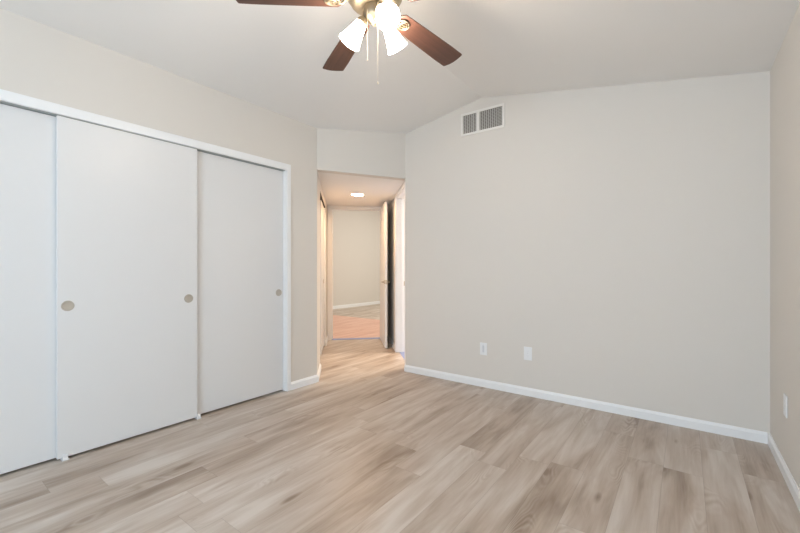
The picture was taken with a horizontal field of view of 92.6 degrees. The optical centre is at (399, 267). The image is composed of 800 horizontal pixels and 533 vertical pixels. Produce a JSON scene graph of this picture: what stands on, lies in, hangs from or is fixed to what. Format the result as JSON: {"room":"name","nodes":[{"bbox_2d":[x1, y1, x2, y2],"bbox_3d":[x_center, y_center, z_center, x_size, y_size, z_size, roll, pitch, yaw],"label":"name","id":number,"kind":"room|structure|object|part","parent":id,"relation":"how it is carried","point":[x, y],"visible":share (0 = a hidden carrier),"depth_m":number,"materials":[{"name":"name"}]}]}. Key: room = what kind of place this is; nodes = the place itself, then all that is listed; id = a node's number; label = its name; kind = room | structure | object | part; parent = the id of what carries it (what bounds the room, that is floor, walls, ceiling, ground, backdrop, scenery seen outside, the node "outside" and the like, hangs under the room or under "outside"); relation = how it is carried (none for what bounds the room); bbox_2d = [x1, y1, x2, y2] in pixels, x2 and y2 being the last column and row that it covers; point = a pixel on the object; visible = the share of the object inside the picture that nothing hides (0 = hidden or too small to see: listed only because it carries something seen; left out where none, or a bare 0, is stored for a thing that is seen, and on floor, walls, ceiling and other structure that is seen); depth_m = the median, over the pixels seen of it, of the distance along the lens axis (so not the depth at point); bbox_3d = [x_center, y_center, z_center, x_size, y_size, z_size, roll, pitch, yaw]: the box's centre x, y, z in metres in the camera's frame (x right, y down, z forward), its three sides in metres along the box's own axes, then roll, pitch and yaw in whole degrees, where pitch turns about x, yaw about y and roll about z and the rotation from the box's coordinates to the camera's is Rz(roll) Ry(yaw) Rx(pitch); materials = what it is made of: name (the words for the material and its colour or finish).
{"room":"empty bedroom","nodes":[
{"label":"empty bedroom","id":0,"kind":"room"},
{"bbox_2d":[0,8,316,381],"bbox_3d":[-2.276,-0.131,1.999,0.100,2.553,4.682,0,0,37],"label":"wall","id":1,"kind":"structure","parent":0,"point":[38,60],"depth_m":2.81,"materials":[{"name":"grey paint"}]},
{"bbox_2d":[0,101,284,170],"bbox_3d":[-1.818,-0.905,2.599,0.078,0.004,2.416,0,0,37],"label":"track","id":2,"kind":"object","parent":1,"relation":"attached to","point":[1,102],"visible":0.44,"depth_m":2.53,"materials":[{"name":"grey metal"}]},
{"bbox_2d":[0,104,55,473],"bbox_3d":[-2.289,0.115,1.976,0.034,2.032,0.850,0,0,37],"label":"door","id":3,"kind":"structure","parent":2,"relation":"hanging from","point":[27,137],"depth_m":2.18,"materials":[{"name":"white paint"}]},
{"bbox_2d":[56,115,196,459],"bbox_3d":[-1.791,0.115,2.584,0.034,2.032,0.807,0,0,37],"label":"door","id":4,"kind":"structure","parent":2,"relation":"hanging from","point":[126,203],"depth_m":2.51,"materials":[{"name":"white paint"}]},
{"bbox_3d":[-1.991,0.227,2.290,0.004,0.063,0.063,0,0,37],"label":"finger pull","id":5,"kind":"part","parent":4,"relation":"part of","materials":[{"name":"silver metal"}]},
{"bbox_3d":[-1.575,0.227,2.849,0.004,0.063,0.063,0,0,37],"label":"finger pull","id":6,"kind":"part","parent":4,"relation":"part of","materials":[{"name":"silver metal"}]},
{"bbox_2d":[197,151,282,413],"bbox_3d":[-1.350,0.115,3.236,0.034,2.032,0.833,0,0,37],"label":"door","id":7,"kind":"structure","parent":2,"relation":"hanging from","point":[240,204],"depth_m":3.19,"materials":[{"name":"white paint"}]},
{"bbox_3d":[-1.117,0.227,3.522,0.004,0.063,0.063,0,0,37],"label":"finger pull","id":8,"kind":"part","parent":7,"relation":"part of","materials":[{"name":"silver metal"}]},
{"bbox_2d":[0,89,290,390],"bbox_3d":[-1.819,0.090,2.599,0.116,2.110,2.516,0,0,37],"label":"door frame","id":9,"kind":"structure","parent":1,"relation":"attached to","point":[7,96],"depth_m":3.10,"materials":[{"name":"white paint"}]},
{"bbox_2d":[317,172,326,371],"bbox_3d":[-1.368,0.076,4.897,0.750,2.137,2.235,0,0,-8],"label":"wall","id":10,"kind":"structure","parent":0,"point":[319,187],"depth_m":4.08,"materials":[{"name":"grey paint"}]},
{"bbox_2d":[291,364,320,389],"bbox_3d":[-0.886,1.109,3.924,0.164,0.072,0.738,0,0,10],"label":"baseboard","id":11,"kind":"structure","parent":10,"relation":"attached to","point":[303,382],"depth_m":3.72,"materials":[{"name":"white paint"}]},
{"bbox_2d":[324,207,325,345],"bbox_3d":[-1.050,0.128,4.966,0.100,2.035,1.280,0,0,-8],"label":"door frame","id":12,"kind":"structure","parent":10,"relation":"attached to","point":[325,207],"depth_m":5.60,"materials":[{"name":"white paint"}]},
{"bbox_3d":[-1.047,-0.884,4.967,0.952,0.009,0.952,0,0,37],"label":"track","id":13,"kind":"object","parent":10,"relation":"attached to","visible":0},
{"bbox_2d":[320,200,323,354],"bbox_3d":[-1.078,0.127,5.266,0.034,2.009,0.660,0,0,-8],"label":"door","id":14,"kind":"structure","parent":13,"relation":"hanging from","point":[321,204],"depth_m":4.99,"materials":[{"name":"white paint"}]},
{"bbox_2d":[333,210,379,305],"bbox_3d":[-2.355,-0.655,10.054,0.100,3.600,8.900,0,0,37],"label":"wall","id":15,"kind":"structure","parent":0,"point":[356,234],"depth_m":11.36,"materials":[{"name":"grey paint"}]},
{"bbox_2d":[333,301,379,308],"bbox_3d":[-2.310,1.100,10.020,0.013,0.090,8.700,0,0,37],"label":"baseboard","id":16,"kind":"structure","parent":15,"relation":"attached to","point":[374,302],"depth_m":11.34,"materials":[{"name":"white paint"}]},
{"bbox_2d":[317,128,404,180],"bbox_3d":[-0.396,-1.241,4.093,1.007,0.498,0.100,0,0,-24],"label":"wall header","id":17,"kind":"structure","parent":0,"point":[344,152],"depth_m":4.03,"materials":[{"name":"grey paint"}]},
{"bbox_2d":[318,172,404,206],"bbox_3d":[-0.907,-1.022,5.076,2.014,0.060,2.255,0,0,-8],"label":"ceiling","id":18,"kind":"structure","parent":0,"point":[337,188],"depth_m":4.83,"materials":[{"name":"paint"}]},
{"bbox_2d":[350,193,364,195],"bbox_3d":[-0.571,-0.989,5.155,0.200,0.006,0.200,0,0,37],"label":"recessed light","id":19,"kind":"object","parent":18,"relation":"in","point":[352,194],"visible":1,"depth_m":5.14,"materials":[{"name":"white paint"}]},
{"bbox_2d":[336,207,387,334],"bbox_3d":[-0.969,-0.657,6.145,5.600,3.595,0.120,0,0,-8],"label":"wall","id":20,"kind":"structure","parent":0,"point":[387,207],"depth_m":6.20,"materials":[{"name":"grey paint"}]},
{"bbox_2d":[327,205,380,339],"bbox_3d":[-0.687,0.077,6.178,0.952,2.135,0.136,0,0,-8],"label":"door frame","id":21,"kind":"structure","parent":20,"relation":"attached to","point":[330,209],"depth_m":6.05,"materials":[{"name":"white paint"}]},
{"bbox_2d":[380,202,389,347],"bbox_3d":[-0.249,0.098,5.788,0.120,2.070,0.787,0,0,-8],"label":"door","id":22,"kind":"structure","parent":20,"relation":"in","point":[383,211],"depth_m":5.59,"materials":[{"name":"white paint"}]},
{"bbox_2d":[388,198,394,343],"bbox_3d":[0.016,0.076,5.230,0.168,2.137,1.978,0,0,-7],"label":"wall","id":23,"kind":"structure","parent":0,"point":[391,208],"depth_m":5.74,"materials":[{"name":"grey paint"}]},
{"bbox_2d":[387,335,394,350],"bbox_3d":[-0.130,1.109,5.711,0.013,0.072,0.946,0,0,-8],"label":"baseboard","id":24,"kind":"structure","parent":23,"relation":"attached to","point":[388,336],"depth_m":5.65,"materials":[{"name":"white paint"}]},
{"bbox_2d":[395,182,404,351],"bbox_3d":[0.072,0.078,4.794,0.156,2.134,0.917,0,0,-8],"label":"door frame","id":25,"kind":"structure","parent":23,"relation":"attached to","point":[400,196],"depth_m":5.17,"materials":[{"name":"white paint"}]},
{"bbox_2d":[0,304,799,532],"bbox_3d":[-0.307,1.185,5.781,8.494,0.080,13.300,0,0,37],"label":"floor","id":26,"kind":"structure","parent":0,"point":[373,445],"depth_m":2.16,"materials":[{"name":"beige laminate"}]},
{"bbox_2d":[60,453,68,461],"bbox_3d":[-2.006,1.127,2.285,0.048,0.036,0.032,0,0,37],"label":"guide","id":27,"kind":"object","parent":26,"relation":"on","point":[65,456],"visible":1,"depth_m":2.27,"materials":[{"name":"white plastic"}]},
{"bbox_2d":[332,337,379,339],"bbox_3d":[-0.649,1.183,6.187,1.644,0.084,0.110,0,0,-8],"label":"threshold","id":28,"kind":"object","parent":26,"relation":"on","point":[373,337],"visible":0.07,"depth_m":6.18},
{"bbox_2d":[0,0,799,133],"bbox_3d":[-0.608,-1.504,1.298,3.614,0.481,5.753,0,0,37],"label":"ceiling","id":29,"kind":"structure","parent":0,"point":[273,58],"depth_m":2.52,"materials":[{"name":"paint"}]},
{"bbox_2d":[236,0,461,83],"bbox_3d":[-0.094,-1.240,1.899,1.270,0.711,1.263,0,0,37],"label":"ceiling fan","id":30,"kind":"object","parent":29,"relation":"hanging from","point":[385,14],"visible":1,"depth_m":1.94,"materials":[{"name":"brown metal"}]},
{"bbox_3d":[-0.532,-1.285,1.817,0.505,0.006,0.140,-4,8,-10],"label":"blade","id":31,"kind":"part","parent":30,"relation":"part of","materials":[{"name":"brown wood"}]},
{"bbox_3d":[-0.320,-1.291,2.251,0.140,0.006,0.505,-9,1,-28],"label":"blade","id":32,"kind":"part","parent":30,"relation":"part of","materials":[{"name":"brown wood"}]},
{"bbox_3d":[-0.241,-1.157,1.887,0.125,0.143,0.113,0,0,37],"label":"lamp shade","id":33,"kind":"part","parent":30,"relation":"part of","materials":[{"name":"white glass"}]},
{"bbox_2d":[357,16,366,28],"bbox_3d":[-0.192,-1.217,1.889,0.058,0.052,0.058,0,0,37],"label":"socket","id":34,"kind":"object","parent":30,"relation":"attached to","point":[361,20],"depth_m":1.87,"materials":[{"name":"metal"}]},
{"bbox_3d":[-0.157,-1.129,1.842,0.002,0.241,0.002,0,0,37],"label":"pull chain","id":35,"kind":"part","parent":30,"relation":"part of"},
{"bbox_3d":[-0.077,-1.181,1.767,0.049,0.078,0.079,0,0,-32],"label":"bulb","id":36,"kind":"part","parent":30,"relation":"part of","materials":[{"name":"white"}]},
{"bbox_3d":[-0.070,-1.158,1.738,0.137,0.140,0.119,0,0,37],"label":"lamp shade","id":37,"kind":"part","parent":30,"relation":"part of","materials":[{"name":"white glass"}]},
{"bbox_3d":[-0.031,-1.195,2.008,0.114,0.139,0.142,0,0,37],"label":"lamp shade","id":38,"kind":"part","parent":30,"relation":"part of","materials":[{"name":"white glass"}]},
{"bbox_3d":[0.160,-1.291,2.184,0.140,0.006,0.505,-10,-10,43],"label":"blade","id":39,"kind":"part","parent":30,"relation":"part of","materials":[{"name":"brown wood"}]},
{"bbox_2d":[405,71,769,433],"bbox_3d":[1.270,-0.250,3.410,2.930,2.790,0.120,0,0,37],"label":"wall","id":40,"kind":"structure","parent":0,"point":[619,235],"depth_m":3.06,"materials":[{"name":"grey paint"}]},
{"bbox_2d":[461,103,504,136],"bbox_3d":[0.791,-1.423,3.687,0.451,0.223,0.010,0,0,37],"label":"air vent","id":41,"kind":"object","parent":40,"relation":"in","point":[493,117],"visible":1,"depth_m":3.68,"materials":[{"name":"white metal"}]},
{"bbox_2d":[480,342,486,354],"bbox_3d":[0.803,0.779,3.679,0.072,0.118,0.008,0,0,37],"label":"wall jack","id":42,"kind":"object","parent":40,"relation":"attached to","point":[483,346],"visible":1,"depth_m":3.67,"materials":[{"name":"white plastic"}]},
{"bbox_2d":[524,347,531,360],"bbox_3d":[1.145,0.767,3.423,0.072,0.118,0.008,0,0,37],"label":"power outlet","id":43,"kind":"object","parent":40,"relation":"attached to","point":[527,350],"visible":1,"depth_m":3.42,"materials":[{"name":"white plastic"}]},
{"bbox_2d":[404,365,767,443],"bbox_3d":[1.223,1.109,3.407,2.976,0.072,0.085,0,0,37],"label":"baseboard","id":44,"kind":"structure","parent":40,"relation":"attached to","point":[712,427],"depth_m":3.03,"materials":[{"name":"white paint"}]},
{"bbox_2d":[770,3,799,489],"bbox_3d":[0.830,-0.068,0.287,0.100,2.427,5.653,0,0,37],"label":"wall","id":45,"kind":"structure","parent":0,"point":[785,70],"depth_m":2.08,"materials":[{"name":"grey paint"}]},
{"bbox_2d":[768,433,799,511],"bbox_3d":[0.749,1.109,0.273,0.013,0.072,5.533,0,0,37],"label":"baseboard","id":46,"kind":"structure","parent":45,"relation":"attached to","point":[794,490],"depth_m":2.06,"materials":[{"name":"white paint"}]},
{"bbox_2d":[783,393,787,417],"bbox_3d":[2.111,0.753,2.093,0.008,0.118,0.072,0,0,37],"label":"power outlet","id":47,"kind":"object","parent":45,"relation":"attached to","point":[785,398],"visible":1,"depth_m":2.08,"materials":[{"name":"white plastic"}]}
]}

